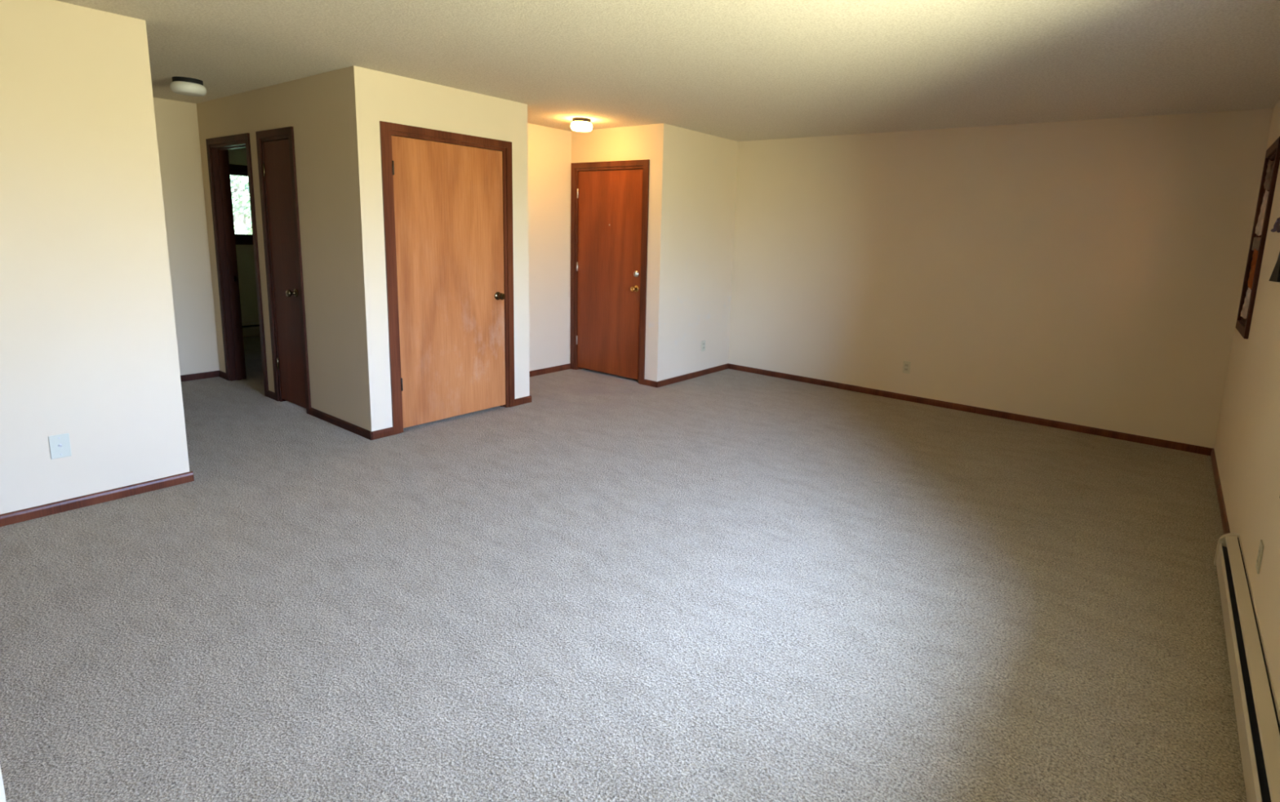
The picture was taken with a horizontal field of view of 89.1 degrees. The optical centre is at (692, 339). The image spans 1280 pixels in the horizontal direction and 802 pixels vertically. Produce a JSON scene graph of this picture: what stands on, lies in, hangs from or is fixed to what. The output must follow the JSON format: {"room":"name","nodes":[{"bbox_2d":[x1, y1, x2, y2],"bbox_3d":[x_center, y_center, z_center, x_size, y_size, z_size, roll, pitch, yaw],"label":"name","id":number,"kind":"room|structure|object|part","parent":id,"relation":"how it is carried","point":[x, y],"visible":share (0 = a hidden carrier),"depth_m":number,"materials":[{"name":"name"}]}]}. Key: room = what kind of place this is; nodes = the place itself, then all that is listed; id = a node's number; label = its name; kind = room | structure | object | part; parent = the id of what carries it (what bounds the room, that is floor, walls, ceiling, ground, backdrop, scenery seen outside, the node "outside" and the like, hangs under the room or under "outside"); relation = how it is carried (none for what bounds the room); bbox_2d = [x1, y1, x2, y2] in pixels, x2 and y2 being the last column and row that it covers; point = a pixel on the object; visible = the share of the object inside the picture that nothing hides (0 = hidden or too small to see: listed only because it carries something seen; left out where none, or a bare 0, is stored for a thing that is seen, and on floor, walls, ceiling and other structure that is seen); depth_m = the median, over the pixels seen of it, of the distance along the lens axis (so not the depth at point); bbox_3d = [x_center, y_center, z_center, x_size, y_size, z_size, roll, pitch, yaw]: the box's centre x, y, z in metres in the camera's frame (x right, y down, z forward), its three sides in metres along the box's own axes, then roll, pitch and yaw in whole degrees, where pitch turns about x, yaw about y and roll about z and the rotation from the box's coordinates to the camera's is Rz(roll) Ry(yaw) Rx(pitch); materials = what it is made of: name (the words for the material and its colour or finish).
{"room":"empty living room","nodes":[
{"label":"empty living room","id":0,"kind":"room"},
{"bbox_2d":[0,764,6,801],"bbox_3d":[-2.391,0.146,0.252,0.120,2.440,2.730,9,12,36],"label":"wall","id":1,"kind":"structure","parent":0,"point":[2,797],"depth_m":1.47,"materials":[{"name":"paint"}]},
{"bbox_2d":[0,0,189,514],"bbox_3d":[-5.006,-0.366,2.764,2.730,2.440,3.744,9,12,36],"label":"wall","id":2,"kind":"structure","parent":0,"point":[89,348],"depth_m":3.17,"materials":[{"name":"paint"}]},
{"bbox_2d":[48,432,71,459],"bbox_3d":[-3.122,0.525,3.198,0.016,0.118,0.074,9,12,36],"label":"jack plate","id":3,"kind":"object","parent":2,"relation":"attached to","point":[60,444],"visible":1,"depth_m":3.20,"materials":[{"name":"beige plastic"}]},
{"bbox_2d":[0,471,194,526],"bbox_3d":[-3.941,0.980,2.168,0.013,0.056,3.757,9,12,36],"label":"baseboard","id":4,"kind":"structure","parent":2,"relation":"attached to","point":[14,517],"depth_m":3.32,"materials":[{"name":"brown wood"}]},
{"bbox_2d":[153,97,219,375],"bbox_3d":[-4.771,-0.806,5.445,0.120,2.440,1.145,9,12,36],"label":"wall","id":5,"kind":"structure","parent":0,"point":[176,122],"depth_m":5.73,"materials":[{"name":"paint"}]},
{"bbox_2d":[180,370,218,381],"bbox_3d":[-4.724,0.371,5.650,0.013,0.056,1.025,9,12,36],"label":"baseboard","id":6,"kind":"structure","parent":5,"relation":"attached to","point":[215,373],"depth_m":5.92,"materials":[{"name":"brown wood"}]},
{"bbox_2d":[227,147,260,337],"bbox_3d":[-5.245,-1.318,8.409,0.140,2.440,3.131,9,12,36],"label":"wall","id":7,"kind":"structure","parent":0,"point":[245,253],"depth_m":8.02,"materials":[{"name":"paint"}]},
{"bbox_2d":[229,164,253,244],"bbox_3d":[-5.452,-1.663,8.031,0.160,0.950,0.970,9,12,36],"label":"window","id":8,"kind":"structure","parent":7,"relation":"in","point":[236,170],"depth_m":7.87,"materials":[{"name":"brown wood"}]},
{"bbox_3d":[-5.380,-2.080,7.919,0.020,0.085,0.800,9,12,36],"label":"casing","id":9,"kind":"part","parent":8,"relation":"part of","materials":[{"name":"brown wood"}]},
{"bbox_3d":[-5.410,-1.228,8.062,0.020,0.085,0.800,9,12,36],"label":"sill","id":10,"kind":"part","parent":8,"relation":"part of","materials":[{"name":"brown wood"}]},
{"bbox_2d":[242,321,260,336],"bbox_3d":[-5.281,-0.178,8.427,0.068,0.160,2.000,9,12,36],"label":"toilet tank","id":11,"kind":"object","parent":7,"relation":"attached to","point":[248,328],"visible":0.02,"depth_m":8.09,"materials":[{"name":"beige metal"}]},
{"bbox_2d":[242,322,259,325],"bbox_3d":[-5.282,-0.242,8.419,0.040,0.022,2.000,9,12,36],"label":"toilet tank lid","id":12,"kind":"object","parent":11,"relation":"attached to","point":[246,323],"depth_m":8.11,"materials":[{"name":"beige ceramic"}]},
{"bbox_3d":[-5.307,-0.182,8.446,0.003,0.160,2.000,9,12,36],"label":"plate","id":13,"kind":"part","parent":11,"relation":"part of","materials":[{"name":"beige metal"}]},
{"bbox_3d":[-5.258,-0.151,8.414,0.010,0.098,2.000,9,12,36],"label":"panel","id":14,"kind":"part","parent":11,"relation":"part of","materials":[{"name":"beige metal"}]},
{"bbox_2d":[196,67,363,427],"bbox_3d":[-4.152,-0.839,5.772,4.803,2.440,0.120,9,12,36],"label":"wall","id":15,"kind":"structure","parent":0,"point":[315,106],"depth_m":4.62,"materials":[{"name":"paint"}]},
{"bbox_2d":[255,126,311,414],"bbox_3d":[-3.127,-0.518,5.015,0.616,2.129,0.182,9,12,36],"label":"door","id":16,"kind":"structure","parent":15,"relation":"in","point":[276,156],"depth_m":4.99,"materials":[{"name":"red wood"}]},
{"bbox_3d":[-3.375,-0.550,5.150,0.051,2.129,0.014,9,12,36],"label":"casing","id":17,"kind":"part","parent":16,"relation":"part of","materials":[{"name":"brown wood"}]},
{"bbox_3d":[-3.112,-1.538,4.815,0.616,0.051,0.014,9,12,36],"label":"casing","id":18,"kind":"part","parent":16,"relation":"part of","materials":[{"name":"brown wood"}]},
{"bbox_3d":[-3.031,-0.353,4.893,0.064,0.064,0.065,9,12,36],"label":"knob","id":19,"kind":"part","parent":16,"relation":"part of","materials":[{"name":"gold metal"}]},
{"bbox_3d":[-2.921,-0.479,4.822,0.051,2.129,0.014,9,12,36],"label":"casing","id":20,"kind":"part","parent":16,"relation":"part of","materials":[{"name":"brown wood"}]},
{"bbox_2d":[218,370,373,439],"bbox_3d":[-3.311,0.488,5.249,2.755,0.056,0.013,9,12,36],"label":"baseboard","id":21,"kind":"structure","parent":15,"relation":"attached to","point":[358,430],"depth_m":4.74,"materials":[{"name":"brown wood"}]},
{"bbox_2d":[345,65,529,431],"bbox_3d":[-2.114,-0.648,5.064,0.875,2.440,1.367,9,12,36],"label":"wall","id":22,"kind":"structure","parent":0,"point":[373,96],"depth_m":4.42,"materials":[{"name":"paint"}]},
{"bbox_2d":[379,120,515,434],"bbox_3d":[-1.792,-0.442,4.842,0.172,2.129,1.051,9,12,36],"label":"door","id":23,"kind":"structure","parent":22,"relation":"in","point":[447,197],"depth_m":4.77,"materials":[{"name":"brown wood"}]},
{"bbox_3d":[-2.064,-0.382,4.426,0.014,2.129,0.051,9,12,36],"label":"casing","id":24,"kind":"part","parent":23,"relation":"part of","materials":[{"name":"brown wood"}]},
{"bbox_3d":[-1.731,-1.463,4.653,0.014,0.051,1.051,9,12,36],"label":"casing","id":25,"kind":"part","parent":23,"relation":"part of","materials":[{"name":"brown wood"}]},
{"bbox_3d":[-1.526,-0.346,5.139,0.065,0.064,0.064,9,12,36],"label":"knob","id":26,"kind":"part","parent":23,"relation":"part of","materials":[{"name":"gold metal"}]},
{"bbox_3d":[-1.470,-0.495,5.223,0.014,2.129,0.051,9,12,36],"label":"casing","id":27,"kind":"part","parent":23,"relation":"part of","materials":[{"name":"brown wood"}]},
{"bbox_2d":[369,395,531,439],"bbox_3d":[-1.799,0.582,5.002,0.013,0.056,1.393,9,12,36],"label":"baseboard","id":28,"kind":"structure","parent":22,"relation":"attached to","point":[386,432],"depth_m":4.55,"materials":[{"name":"brown wood"}]},
{"bbox_2d":[527,123,571,370],"bbox_3d":[-1.663,-0.839,6.296,0.120,2.440,1.177,9,12,36],"label":"wall","id":29,"kind":"structure","parent":0,"point":[549,148],"depth_m":6.49,"materials":[{"name":"paint"}]},
{"bbox_2d":[528,363,570,377],"bbox_3d":[-1.651,0.345,6.454,0.013,0.056,1.177,9,12,36],"label":"baseboard","id":30,"kind":"structure","parent":29,"relation":"attached to","point":[548,370],"depth_m":6.68,"materials":[{"name":"brown wood"}]},
{"bbox_2d":[571,124,653,379],"bbox_3d":[-0.839,-0.845,6.508,1.197,2.440,0.140,9,12,36],"label":"wall","id":31,"kind":"structure","parent":0,"point":[633,142],"depth_m":6.19,"materials":[{"name":"paint"}]},
{"bbox_2d":[570,159,649,384],"bbox_3d":[-0.828,-0.682,6.477,1.026,2.129,0.173,9,12,36],"label":"door","id":32,"kind":"structure","parent":31,"relation":"in","point":[609,202],"depth_m":6.45,"materials":[{"name":"red wood"}]},
{"bbox_3d":[-1.244,-0.738,6.728,0.051,2.129,0.014,9,12,36],"label":"casing","id":33,"kind":"part","parent":32,"relation":"part of","materials":[{"name":"brown wood"}]},
{"bbox_3d":[-0.816,-1.701,6.274,1.026,0.051,0.014,9,12,36],"label":"casing","id":34,"kind":"part","parent":32,"relation":"part of","materials":[{"name":"brown wood"}]},
{"bbox_3d":[-0.564,-0.491,6.240,0.064,0.064,0.065,9,12,36],"label":"knob","id":35,"kind":"part","parent":32,"relation":"part of","materials":[{"name":"gold metal"}]},
{"bbox_3d":[-0.460,-0.616,6.162,0.051,2.129,0.014,9,12,36],"label":"casing","id":36,"kind":"part","parent":32,"relation":"part of","materials":[{"name":"brown wood"}]},
{"bbox_2d":[643,378,657,387],"bbox_3d":[-0.406,0.420,6.268,0.171,0.056,0.013,9,12,36],"label":"baseboard","id":37,"kind":"structure","parent":31,"relation":"attached to","point":[646,382],"depth_m":6.26,"materials":[{"name":"brown wood"}]},
{"bbox_2d":[0,335,1247,801],"bbox_3d":[-2.544,0.779,4.201,10.020,0.120,9.100,9,12,36],"label":"floor","id":38,"kind":"structure","parent":0,"point":[728,584],"depth_m":2.56,"materials":[{"name":"carpet"}]},
{"bbox_2d":[54,0,1279,141],"bbox_3d":[-2.455,-1.744,3.780,10.020,0.120,9.100,9,12,36],"label":"ceiling","id":39,"kind":"structure","parent":0,"point":[737,70],"depth_m":3.51,"materials":[{"name":"white paint"}]},
{"bbox_2d":[169,76,206,96],"bbox_3d":[-3.632,-1.819,4.665,0.210,0.106,0.210,9,12,36],"label":"ceiling lamp","id":40,"kind":"object","parent":39,"relation":"attached to","point":[184,86],"visible":1,"depth_m":4.60,"materials":[{"name":"white glass"}]},
{"bbox_2d":[570,117,592,131],"bbox_3d":[-0.990,-1.912,5.770,0.192,0.103,0.192,9,12,36],"label":"ceiling lamp","id":41,"kind":"object","parent":39,"relation":"attached to","point":[578,124],"visible":1,"depth_m":5.70,"materials":[{"name":"white glass"}]},
{"bbox_2d":[647,123,737,381],"bbox_3d":[0.018,-0.824,6.565,0.120,2.440,1.244,9,12,36],"label":"wall","id":42,"kind":"structure","parent":0,"point":[694,173],"depth_m":6.40,"materials":[{"name":"paint"}]},
{"bbox_2d":[656,363,728,386],"bbox_3d":[0.026,0.360,6.718,0.013,0.056,1.257,9,12,36],"label":"baseboard","id":43,"kind":"structure","parent":42,"relation":"attached to","point":[680,378],"depth_m":6.66,"materials":[{"name":"brown wood"}]},
{"bbox_2d":[701,340,705,351],"bbox_3d":[0.113,0.062,6.777,0.008,0.114,0.070,9,12,36],"label":"wall outlet","id":44,"kind":"object","parent":42,"relation":"attached to","point":[703,342],"visible":1,"depth_m":6.77,"materials":[{"name":"beige plastic"}]},
{"bbox_2d":[728,108,1273,448],"bbox_3d":[2.200,-0.625,5.837,4.525,2.440,0.140,9,12,36],"label":"wall","id":45,"kind":"structure","parent":0,"point":[1091,273],"depth_m":5.39,"materials":[{"name":"paint"}]},
{"bbox_2d":[902,360,911,373],"bbox_3d":[1.988,0.255,6.025,0.070,0.114,0.008,9,12,36],"label":"wall outlet","id":46,"kind":"object","parent":45,"relation":"attached to","point":[906,365],"visible":1,"depth_m":6.02,"materials":[{"name":"beige plastic"}]},
{"bbox_2d":[728,363,1213,455],"bbox_3d":[2.107,0.557,5.976,4.244,0.056,0.013,9,12,36],"label":"baseboard","id":47,"kind":"structure","parent":45,"relation":"attached to","point":[1073,427],"depth_m":5.61,"materials":[{"name":"brown wood"}]},
{"bbox_2d":[1213,99,1279,713],"bbox_3d":[1.369,0.136,1.106,0.170,2.440,8.557,9,12,36],"label":"wall","id":48,"kind":"structure","parent":0,"point":[1246,447],"depth_m":3.06,"materials":[{"name":"paint"}]},
{"bbox_2d":[1210,448,1230,533],"bbox_3d":[3.188,0.940,3.915,0.013,0.056,2.074,9,12,36],"label":"baseboard","id":49,"kind":"structure","parent":48,"relation":"attached to","point":[1218,485],"depth_m":3.88,"materials":[{"name":"brown wood"}]},
{"bbox_2d":[1213,533,1279,801],"bbox_3d":[1.222,1.245,1.313,0.072,0.174,4.464,9,12,36],"label":"baseboard heater","id":50,"kind":"object","parent":48,"relation":"attached to","point":[1256,708],"visible":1,"depth_m":2.09,"materials":[{"name":"beige metal"}]},
{"bbox_3d":[1.199,1.260,1.331,0.010,0.098,4.462,9,12,36],"label":"panel","id":51,"kind":"part","parent":50,"relation":"part of","materials":[{"name":"beige metal"}]},
{"bbox_3d":[1.249,1.245,1.291,0.003,0.160,4.462,9,12,36],"label":"plate","id":52,"kind":"part","parent":50,"relation":"part of","materials":[{"name":"beige metal"}]},
{"bbox_2d":[1235,136,1279,338],"bbox_3d":[3.539,-0.602,3.946,0.170,1.154,0.668,9,12,36],"label":"window","id":53,"kind":"structure","parent":48,"relation":"in","point":[1273,153],"depth_m":3.81,"materials":[{"name":"brown wood"}]},
{"bbox_3d":[3.460,-0.071,4.080,0.020,0.057,0.554,9,12,36],"label":"sill","id":54,"kind":"part","parent":53,"relation":"part of","materials":[{"name":"brown wood"}]},
{"bbox_2d":[1240,287,1251,318],"bbox_3d":[3.611,-0.237,4.204,0.066,0.206,0.018,9,12,36],"label":"cloth","id":55,"kind":"object","parent":53,"relation":"hanging from","point":[1245,307],"visible":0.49,"depth_m":4.21,"materials":[{"name":"beige fabric"}]},
{"bbox_2d":[1247,248,1257,288],"bbox_3d":[3.616,-0.455,4.157,0.059,0.260,0.022,9,12,36],"label":"cloth","id":56,"kind":"object","parent":53,"relation":"hanging from","point":[1255,255],"visible":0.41,"depth_m":4.17,"materials":[{"name":"brown fabric"}]},
{"bbox_3d":[3.661,-0.646,4.233,0.020,1.154,0.057,9,12,36],"label":"casing","id":57,"kind":"part","parent":53,"relation":"part of","materials":[{"name":"brown wood"}]},
{"bbox_2d":[1251,237,1260,250],"bbox_3d":[3.632,-0.619,4.175,0.032,0.083,0.045,9,12,36],"label":"plate","id":58,"kind":"object","parent":53,"relation":"attached to","point":[1255,245],"visible":0.93,"depth_m":4.16,"materials":[{"name":"beige plastic"}]},
{"bbox_2d":[1254,189,1268,235],"bbox_3d":[3.619,-0.804,4.093,0.068,0.291,0.022,9,12,36],"label":"cloth","id":59,"kind":"object","parent":53,"relation":"hanging from","point":[1259,227],"visible":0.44,"depth_m":4.11,"materials":[{"name":"beige fabric"}]},
{"bbox_2d":[1263,159,1274,191],"bbox_3d":[3.622,-1.032,4.046,0.065,0.195,0.029,9,12,36],"label":"cloth","id":60,"kind":"object","parent":53,"relation":"hanging from","point":[1270,164],"visible":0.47,"depth_m":4.06,"materials":[{"name":"beige fabric"}]},
{"bbox_3d":[3.498,-1.152,3.899,0.020,0.057,0.554,9,12,36],"label":"casing","id":61,"kind":"part","parent":53,"relation":"part of","materials":[{"name":"brown wood"}]},
{"bbox_2d":[1255,539,1264,573],"bbox_3d":[2.173,0.831,2.484,0.008,0.114,0.070,9,12,36],"label":"wall outlet","id":62,"kind":"object","parent":48,"relation":"attached to","point":[1261,546],"visible":1,"depth_m":2.47,"materials":[{"name":"beige plastic"}]},
{"bbox_3d":[2.809,-0.413,3.101,0.012,0.275,0.310,9,12,36],"label":"black panel","id":63,"kind":"part","parent":48,"relation":"part of","materials":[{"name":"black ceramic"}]},
{"bbox_3d":[-3.793,-1.105,7.444,3.370,2.440,3.031,9,12,36],"label":"wall","id":64,"kind":"structure","parent":0,"visible":0},
{"bbox_2d":[205,133,268,396],"bbox_3d":[-3.623,-0.676,5.857,0.889,2.129,0.874,9,12,36],"label":"door","id":65,"kind":"structure","parent":64,"relation":"in","point":[217,148],"depth_m":5.71,"materials":[{"name":"brown wood"}]},
{"bbox_3d":[-4.215,-0.681,5.758,0.051,2.129,0.014,9,12,36],"label":"casing","id":66,"kind":"part","parent":65,"relation":"part of","materials":[{"name":"brown wood"}]},
{"bbox_3d":[-3.842,-1.653,5.343,0.889,0.051,0.014,9,12,36],"label":"casing","id":67,"kind":"part","parent":65,"relation":"part of","materials":[{"name":"brown wood"}]},
{"bbox_3d":[-3.542,-0.576,5.271,0.051,2.129,0.014,9,12,36],"label":"casing","id":68,"kind":"part","parent":65,"relation":"part of","materials":[{"name":"brown wood"}]},
{"label":"outside","id":69,"kind":"structure","parent":0,"visible":0},
{"bbox_3d":[-23.543,-2.993,26.530,50.550,0.300,75.000,9,12,36],"label":"lawn","id":70,"kind":"structure","parent":69,"visible":0},
{"bbox_2d":[230,174,252,234],"bbox_3d":[-11.113,-3.694,15.662,3.240,5.542,4.847,9,12,36],"label":"tree","id":71,"kind":"object","parent":70,"relation":"on","point":[240,193],"visible":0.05,"depth_m":15.51,"materials":[{"name":"green plant"}]}
]}

